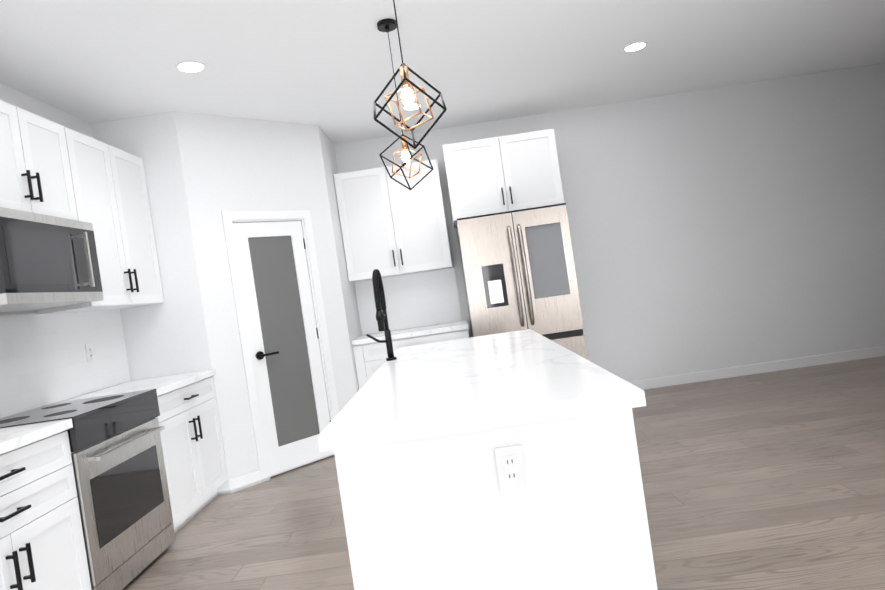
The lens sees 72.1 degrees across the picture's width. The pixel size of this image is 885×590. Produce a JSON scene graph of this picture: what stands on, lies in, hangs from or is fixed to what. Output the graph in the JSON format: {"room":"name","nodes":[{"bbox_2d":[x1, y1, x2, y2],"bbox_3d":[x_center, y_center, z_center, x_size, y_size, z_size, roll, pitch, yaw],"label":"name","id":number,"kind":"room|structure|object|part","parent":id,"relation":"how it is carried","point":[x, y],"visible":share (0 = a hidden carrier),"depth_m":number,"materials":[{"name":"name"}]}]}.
{"room":"kitchen","nodes":[
{"label":"kitchen","id":0,"kind":"room"},
{"bbox_2d":[0,82,130,417],"bbox_3d":[-2.436,0.205,0.280,0.143,2.760,11.510,-8,1,1],"label":"wall","id":1,"kind":"structure","parent":0,"point":[43,359],"depth_m":3.63,"materials":[{"name":"paint"}]},
{"bbox_2d":[0,100,163,314],"bbox_3d":[-2.231,-0.419,2.792,0.365,1.040,3.096,-8,1,1],"label":"upper cabinet","id":2,"kind":"object","parent":1,"relation":"attached to","point":[49,167],"visible":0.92,"depth_m":3.64,"materials":[{"name":"white wood"}]},
{"bbox_2d":[0,207,103,311],"bbox_3d":[-2.142,-0.159,3.087,0.457,0.444,0.750,-8,1,1],"label":"microwave","id":3,"kind":"object","parent":2,"relation":"attached to","point":[47,261],"visible":1,"depth_m":3.02,"materials":[{"name":"silver metal"}]},
{"bbox_2d":[85,344,94,362],"bbox_3d":[-2.271,0.373,3.916,0.008,0.116,0.072,-8,1,1],"label":"outlet","id":4,"kind":"object","parent":1,"relation":"attached to","point":[89,352],"visible":1,"depth_m":3.91,"materials":[{"name":"white plastic"}]},
{"bbox_2d":[91,111,361,494],"bbox_3d":[-1.575,0.027,5.110,1.458,2.760,1.558,-8,1,1],"label":"wall","id":5,"kind":"structure","parent":0,"point":[257,309],"depth_m":4.60,"materials":[{"name":"paint"}]},
{"bbox_3d":[-1.236,0.385,4.789,0.455,1.937,0.449,-8,1,1],"label":"pantry door","id":6,"kind":"part","parent":5,"relation":"part of","materials":[{"name":"white wood"}]},
{"bbox_2d":[0,0,884,143],"bbox_3d":[3.522,-2.073,0.150,12.590,0.050,11.510,-8,1,1],"label":"ceiling","id":7,"kind":"structure","parent":0,"point":[325,66],"depth_m":3.99,"materials":[{"name":"paint"}]},
{"bbox_2d":[175,61,205,72],"bbox_3d":[-1.499,-1.358,3.619,0.170,0.008,0.170,-8,1,1],"label":"recessed light","id":8,"kind":"object","parent":7,"relation":"in","point":[190,66],"visible":1,"depth_m":3.61,"materials":[{"name":"white plastic"}]},
{"bbox_2d":[377,18,432,189],"bbox_3d":[-0.247,-1.060,3.422,0.288,0.948,0.296,-8,1,1],"label":"pendant light","id":9,"kind":"object","parent":7,"relation":"hanging from","point":[386,25],"visible":0.98,"depth_m":3.41,"materials":[{"name":"black metal"}]},
{"bbox_2d":[373,0,446,148],"bbox_3d":[-0.174,-1.041,2.301,0.276,0.982,0.310,-8,1,1],"label":"pendant light","id":10,"kind":"object","parent":7,"relation":"hanging from","point":[407,96],"visible":1,"depth_m":2.29,"materials":[{"name":"black metal"}]},
{"bbox_2d":[402,103,422,109],"bbox_3d":[-0.248,-1.554,5.016,0.170,0.008,0.170,-8,1,1],"label":"recessed light","id":11,"kind":"object","parent":7,"relation":"in","point":[413,106],"visible":0.79,"depth_m":5.01,"materials":[{"name":"white"}]},
{"bbox_2d":[623,41,647,51],"bbox_3d":[1.385,-1.782,4.365,0.170,0.008,0.170,-8,1,1],"label":"recessed light","id":12,"kind":"object","parent":7,"relation":"in","point":[635,46],"visible":1,"depth_m":4.35,"materials":[{"name":"white plastic"}]},
{"bbox_2d":[122,356,884,589],"bbox_3d":[3.924,0.708,0.181,12.590,0.050,11.510,-8,1,1],"label":"floor","id":13,"kind":"structure","parent":0,"point":[774,480],"depth_m":3.26,"materials":[{"name":"brown wood"}]},
{"bbox_2d":[0,388,175,589],"bbox_3d":[-1.847,1.025,3.097,0.650,0.906,0.756,-8,1,1],"label":"range","id":14,"kind":"object","parent":13,"relation":"on","point":[119,469],"visible":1,"depth_m":3.01,"materials":[{"name":"silver metal"}]},
{"bbox_2d":[0,369,227,589],"bbox_3d":[-1.885,1.037,2.800,0.635,0.900,3.108,-8,1,1],"label":"base cabinet","id":15,"kind":"object","parent":13,"relation":"on","point":[42,545],"visible":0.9,"depth_m":2.63,"materials":[{"name":"white wood"}]},
{"bbox_2d":[352,320,469,389],"bbox_3d":[-0.213,0.765,5.555,1.020,0.900,0.635,-8,1,1],"label":"base cabinet","id":16,"kind":"object","parent":13,"relation":"on","point":[370,355],"visible":0.23,"depth_m":5.28,"materials":[{"name":"white wood"}]},
{"bbox_2d":[334,409,656,589],"bbox_3d":[0.184,0.759,2.744,0.800,0.860,2.250,-8,1,1],"label":"kitchen island","id":17,"kind":"object","parent":13,"relation":"on","point":[431,513],"depth_m":1.62,"materials":[{"name":"white wood"}]},
{"bbox_2d":[318,329,645,451],"bbox_3d":[0.120,0.314,2.739,0.860,0.040,2.310,-8,1,1],"label":"island countertop","id":18,"kind":"structure","parent":17,"relation":"on","point":[521,377],"depth_m":1.88,"materials":[{"name":"white stone"}]},
{"bbox_2d":[366,269,396,360],"bbox_3d":[-0.349,0.112,3.116,0.142,0.482,0.264,-8,1,1],"label":"faucet","id":19,"kind":"object","parent":18,"relation":"on","point":[380,307],"visible":1,"depth_m":3.19,"materials":[{"name":"black metal"}]},
{"bbox_2d":[494,444,526,491],"bbox_3d":[0.181,0.459,1.610,0.072,0.116,0.008,-8,1,1],"label":"outlet","id":20,"kind":"object","parent":17,"relation":"attached to","point":[510,468],"visible":1,"depth_m":1.61,"materials":[{"name":"white plastic"}]},
{"bbox_2d":[456,203,587,359],"bbox_3d":[0.702,0.185,5.381,0.910,1.790,0.865,-8,1,1],"label":"fridge","id":21,"kind":"object","parent":13,"relation":"on","point":[518,269],"visible":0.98,"depth_m":5.03,"materials":[{"name":"silver metal"}]},
{"bbox_2d":[334,62,884,389],"bbox_3d":[3.882,-0.769,5.846,12.460,2.760,0.143,-8,1,1],"label":"wall","id":22,"kind":"structure","parent":0,"point":[736,230],"depth_m":5.81,"materials":[{"name":"paint"}]},
{"bbox_2d":[333,159,451,281],"bbox_3d":[-0.452,-0.682,5.675,0.956,0.990,0.365,-8,1,1],"label":"upper cabinet","id":23,"kind":"object","parent":22,"relation":"attached to","point":[390,227],"visible":0.94,"depth_m":5.54,"materials":[{"name":"white wood"}]},
{"bbox_2d":[443,129,563,227],"bbox_3d":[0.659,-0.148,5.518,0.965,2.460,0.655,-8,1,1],"label":"upper cabinet","id":24,"kind":"object","parent":22,"relation":"attached to","point":[506,173],"visible":0.75,"depth_m":5.22,"materials":[{"name":"white wood"}]}
]}

